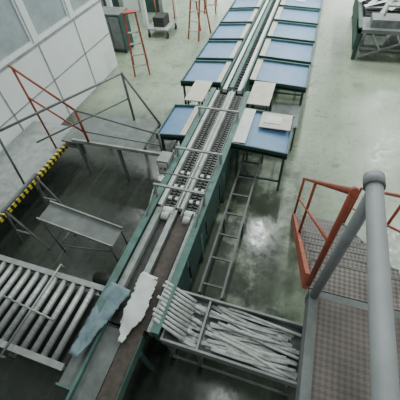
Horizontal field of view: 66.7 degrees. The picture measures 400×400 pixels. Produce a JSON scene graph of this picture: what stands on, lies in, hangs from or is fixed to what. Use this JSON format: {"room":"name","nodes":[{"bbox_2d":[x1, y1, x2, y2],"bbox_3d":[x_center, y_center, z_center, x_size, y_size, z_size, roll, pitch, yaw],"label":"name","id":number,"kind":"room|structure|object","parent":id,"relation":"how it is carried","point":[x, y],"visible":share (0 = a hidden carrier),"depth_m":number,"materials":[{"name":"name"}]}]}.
{"room":"factory floor","nodes":[
{"label":"factory floor","id":0,"kind":"room"},
{"bbox_2d":[0,0,117,151],"bbox_3d":[-3.853,-2.851,6.086,0.150,3.800,7.150,12,52,14],"label":"wall","id":1,"kind":"structure","parent":0,"point":[78,54],"depth_m":7.32,"materials":[{"name":"grey paint"}]},
{"bbox_2d":[0,0,32,65],"bbox_3d":[-3.872,-3.331,5.705,0.070,1.290,1.290,12,52,14],"label":"window","id":2,"kind":"structure","parent":1,"relation":"in","point":[15,37],"depth_m":6.06,"materials":[{"name":"glass"}]},
{"bbox_2d":[21,0,68,38],"bbox_3d":[-3.439,-4.391,6.554,0.070,1.290,1.240,12,52,14],"label":"window","id":3,"kind":"structure","parent":1,"relation":"in","point":[45,16],"depth_m":6.77,"materials":[{"name":"glass"}]},
{"bbox_2d":[69,0,94,14],"bbox_3d":[-3.037,-5.377,7.342,0.070,1.290,1.090,12,52,14],"label":"window","id":4,"kind":"structure","parent":1,"relation":"in","point":[76,5],"depth_m":7.64,"materials":[{"name":"glass"}]},
{"bbox_2d":[123,0,163,10],"bbox_3d":[-5.206,-9.597,11.952,7.600,3.600,0.150,12,52,14],"label":"wall","id":5,"kind":"structure","parent":0,"point":[130,4],"depth_m":12.54,"materials":[{"name":"white paint"}]},
{"bbox_2d":[103,0,118,6],"bbox_3d":[-3.748,-8.710,12.070,0.700,2.100,0.124,12,52,14],"label":"door","id":6,"kind":"structure","parent":5,"relation":"in","point":[115,3],"depth_m":12.65,"materials":[{"name":"teal paint"}]},
{"bbox_2d":[118,0,123,6],"bbox_3d":[-3.367,-9.117,11.400,0.150,3.600,0.095,12,52,14],"label":"trim","id":7,"kind":"structure","parent":5,"relation":"attached to","point":[119,1],"depth_m":12.55,"materials":[{"name":"grey paint"}]},
{"bbox_2d":[145,0,159,11],"bbox_3d":[-2.037,-8.359,11.637,0.700,2.100,0.124,12,52,14],"label":"door","id":8,"kind":"structure","parent":5,"relation":"in","point":[150,7],"depth_m":12.24,"materials":[{"name":"teal paint"}]},
{"bbox_2d":[158,0,163,11],"bbox_3d":[-1.655,-8.766,10.966,0.150,3.600,0.095,12,52,14],"label":"trim","id":9,"kind":"structure","parent":5,"relation":"attached to","point":[161,8],"depth_m":12.13,"materials":[{"name":"grey paint"}]},
{"bbox_2d":[0,0,399,399],"bbox_3d":[2.007,-7.625,12.126,23.000,0.100,37.000,12,52,14],"label":"floor","id":10,"kind":"structure","parent":0,"point":[348,127],"depth_m":6.10,"materials":[{"name":"concrete"}]},
{"bbox_2d":[0,173,63,249],"bbox_3d":[-2.859,0.194,5.269,0.629,1.044,0.850,12,52,14],"label":"trestle","id":11,"kind":"object","parent":10,"relation":"on","point":[34,176],"visible":0.89,"depth_m":5.08,"materials":[{"name":"grey paint"}]},
{"bbox_2d":[0,255,104,371],"bbox_3d":[-2.619,1.462,4.213,2.760,1.003,1.173,12,52,14],"label":"conveyor","id":12,"kind":"object","parent":10,"relation":"on","point":[41,319],"visible":0.9,"depth_m":3.77,"materials":[{"name":"grey metal"}]},
{"bbox_2d":[36,200,127,262],"bbox_3d":[-1.817,0.566,4.910,1.214,0.979,0.367,12,52,14],"label":"chute","id":13,"kind":"object","parent":10,"relation":"on","point":[79,223],"visible":0.89,"depth_m":4.69,"materials":[{"name":"grey paint"}]},
{"bbox_2d":[0,65,165,224],"bbox_3d":[-2.561,-0.737,5.173,3.550,2.335,3.300,12,52,14],"label":"walkway","id":14,"kind":"object","parent":10,"relation":"on","point":[39,145],"visible":0.84,"depth_m":5.86,"materials":[{"name":"grey paint"}]},
{"bbox_2d":[92,271,110,285],"bbox_3d":[-1.386,1.270,4.730,0.580,0.300,0.260,12,52,14],"label":"motor","id":15,"kind":"object","parent":10,"relation":"on","point":[101,278],"visible":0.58,"depth_m":4.68,"materials":[{"name":"metal"}]},
{"bbox_2d":[105,0,112,6],"bbox_3d":[-3.099,-7.289,9.267,0.280,4.500,0.280,12,52,14],"label":"column","id":16,"kind":"structure","parent":10,"relation":"on","point":[108,2],"depth_m":10.10,"materials":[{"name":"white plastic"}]},
{"bbox_2d":[102,6,133,52],"bbox_3d":[-2.753,-5.554,9.958,0.860,1.180,0.610,12,52,14],"label":"base cabinet","id":17,"kind":"object","parent":10,"relation":"on","point":[114,18],"visible":0.67,"depth_m":9.66,"materials":[{"name":"metal"}]},
{"bbox_2d":[122,9,149,76],"bbox_3d":[-1.848,-4.538,8.752,0.490,1.624,0.779,-11,50,-4],"label":"stepladder","id":18,"kind":"object","parent":10,"relation":"on","point":[132,10],"visible":1,"depth_m":8.58,"materials":[{"name":"orange metal"}]},
{"bbox_2d":[140,0,150,26],"bbox_3d":[-2.164,-8.065,9.837,0.280,4.500,0.280,12,52,14],"label":"column","id":19,"kind":"structure","parent":10,"relation":"on","point":[142,2],"depth_m":11.21,"materials":[{"name":"white plastic"}]},
{"bbox_2d":[55,87,250,399],"bbox_3d":[-0.305,0.296,4.804,0.880,1.295,6.406,12,52,14],"label":"conveyor","id":20,"kind":"object","parent":10,"relation":"on","point":[170,237],"visible":0.99,"depth_m":4.05,"materials":[{"name":"metal"}]},
{"bbox_2d":[156,151,173,174],"bbox_3d":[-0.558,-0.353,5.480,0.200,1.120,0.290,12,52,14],"label":"control box","id":21,"kind":"object","parent":20,"relation":"attached to","point":[164,160],"visible":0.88,"depth_m":5.07,"materials":[{"name":"grey paint"}]},
{"bbox_2d":[147,0,176,38],"bbox_3d":[-1.365,-6.368,10.627,0.800,1.019,0.960,12,52,14],"label":"trolley","id":22,"kind":"object","parent":10,"relation":"on","point":[161,22],"visible":1,"depth_m":10.60,"materials":[{"name":"grey metal"}]},
{"bbox_2d":[171,0,179,17],"bbox_3d":[-1.100,-8.653,10.240,0.280,4.500,0.280,12,52,14],"label":"column","id":23,"kind":"structure","parent":10,"relation":"on","point":[174,1],"depth_m":11.73,"materials":[{"name":"white plastic"}]},
{"bbox_2d":[156,104,200,151],"bbox_3d":[-0.374,-1.257,6.264,0.580,1.050,1.000,12,52,14],"label":"table","id":24,"kind":"object","parent":10,"relation":"on","point":[179,120],"visible":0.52,"depth_m":5.89,"materials":[{"name":"metal"}]},
{"bbox_2d":[184,80,212,104],"bbox_3d":[0.011,-1.961,6.800,0.380,1.080,0.780,12,52,14],"label":"table","id":25,"kind":"object","parent":10,"relation":"on","point":[198,91],"visible":0.54,"depth_m":6.36,"materials":[{"name":"beige paint"}]},
{"bbox_2d":[188,0,210,41],"bbox_3d":[-0.064,-6.300,10.008,0.490,1.724,0.779,26,57,24],"label":"stepladder","id":26,"kind":"object","parent":10,"relation":"on","point":[198,11],"visible":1,"depth_m":10.11,"materials":[{"name":"metal"}]},
{"bbox_2d":[180,60,231,103],"bbox_3d":[0.183,-2.674,7.400,0.940,1.050,1.000,12,52,14],"label":"table","id":27,"kind":"object","parent":10,"relation":"on","point":[215,71],"visible":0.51,"depth_m":7.06,"materials":[{"name":"metal"}]},
{"bbox_2d":[204,0,217,13],"bbox_3d":[0.386,-8.080,11.586,0.490,1.525,0.779,2,51,7],"label":"stepladder","id":28,"kind":"object","parent":10,"relation":"on","point":[215,1],"visible":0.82,"depth_m":11.78,"materials":[{"name":"orange paint"}]},
{"bbox_2d":[196,40,241,61],"bbox_3d":[0.523,-3.508,8.066,0.940,1.050,1.000,12,52,14],"label":"table","id":29,"kind":"object","parent":10,"relation":"on","point":[223,50],"visible":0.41,"depth_m":7.72,"materials":[{"name":"metal"}]},
{"bbox_2d":[152,280,302,396],"bbox_3d":[0.313,1.717,3.725,1.726,1.054,0.647,12,52,14],"label":"bin","id":30,"kind":"object","parent":10,"relation":"on","point":[258,343],"visible":0.99,"depth_m":3.43,"materials":[{"name":"grey metal"}]},
{"bbox_2d":[209,23,250,41],"bbox_3d":[0.863,-4.341,8.733,0.940,1.050,1.000,12,52,14],"label":"table","id":31,"kind":"object","parent":10,"relation":"on","point":[223,31],"visible":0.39,"depth_m":8.41,"materials":[{"name":"metal"}]},
{"bbox_2d":[198,151,263,301],"bbox_3d":[0.658,0.203,5.337,0.360,0.475,3.350,12,52,14],"label":"ladder frame","id":32,"kind":"object","parent":10,"relation":"on","point":[241,230],"visible":0.77,"depth_m":4.89,"materials":[{"name":"grey paint"}]},
{"bbox_2d":[220,8,258,24],"bbox_3d":[1.203,-5.174,9.400,0.940,1.050,1.000,12,52,14],"label":"table","id":33,"kind":"object","parent":10,"relation":"on","point":[232,15],"visible":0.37,"depth_m":9.08,"materials":[{"name":"metal"}]},
{"bbox_2d":[229,0,263,10],"bbox_3d":[1.542,-6.008,10.066,0.940,1.050,1.000,12,52,14],"label":"table","id":34,"kind":"object","parent":10,"relation":"on","point":[237,4],"visible":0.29,"depth_m":9.65,"materials":[{"name":"metal"}]},
{"bbox_2d":[221,0,281,95],"bbox_3d":[3.166,-8.072,11.647,0.540,1.060,16.200,12,52,14],"label":"sorting line","id":35,"kind":"object","parent":10,"relation":"on","point":[239,73],"visible":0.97,"depth_m":7.50,"materials":[{"name":"teal paint"}]},
{"bbox_2d":[231,107,294,190],"bbox_3d":[1.205,-0.975,5.895,0.970,1.055,1.100,12,52,14],"label":"table","id":36,"kind":"object","parent":10,"relation":"on","point":[261,132],"visible":0.99,"depth_m":5.50,"materials":[{"name":"metal"}]},
{"bbox_2d":[247,81,300,150],"bbox_3d":[1.573,-1.774,6.515,1.040,1.080,0.850,12,52,14],"label":"table","id":37,"kind":"object","parent":10,"relation":"on","point":[261,93],"visible":0.7,"depth_m":6.29,"materials":[{"name":"beige paint"}]},
{"bbox_2d":[249,58,310,108],"bbox_3d":[1.833,-2.538,7.150,1.210,1.050,1.000,12,52,14],"label":"table","id":38,"kind":"object","parent":10,"relation":"on","point":[288,76],"visible":0.73,"depth_m":6.80,"materials":[{"name":"metal"}]},
{"bbox_2d":[259,38,314,64],"bbox_3d":[2.172,-3.371,7.816,1.210,1.050,1.000,12,52,14],"label":"table","id":39,"kind":"object","parent":10,"relation":"on","point":[273,49],"visible":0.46,"depth_m":7.47,"materials":[{"name":"metal"}]},
{"bbox_2d":[267,21,317,42],"bbox_3d":[2.512,-4.204,8.483,1.210,1.050,1.000,12,52,14],"label":"table","id":40,"kind":"object","parent":10,"relation":"on","point":[299,32],"visible":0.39,"depth_m":8.15,"materials":[{"name":"metal"}]},
{"bbox_2d":[274,6,320,24],"bbox_3d":[2.852,-5.038,9.150,1.210,1.050,1.000,12,52,14],"label":"table","id":41,"kind":"object","parent":10,"relation":"on","point":[284,14],"visible":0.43,"depth_m":8.83,"materials":[{"name":"metal"}]},
{"bbox_2d":[280,0,321,9],"bbox_3d":[3.192,-5.871,9.816,1.210,1.050,1.000,12,52,14],"label":"table","id":42,"kind":"object","parent":10,"relation":"on","point":[306,4],"visible":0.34,"depth_m":9.38,"materials":[{"name":"metal"}]},
{"bbox_2d":[291,170,399,399],"bbox_3d":[0.945,1.102,2.544,3.400,3.571,5.161,12,52,14],"label":"stairs","id":43,"kind":"structure","parent":10,"relation":"on","point":[350,348],"depth_m":1.84,"materials":[{"name":"grey metal"}]},
{"bbox_2d":[350,0,399,59],"bbox_3d":[6.219,-5.569,9.084,3.122,1.404,3.525,12,52,14],"label":"machine","id":44,"kind":"object","parent":10,"relation":"on","point":[377,19],"visible":1,"depth_m":8.47,"materials":[{"name":"grey paint"}]}
]}

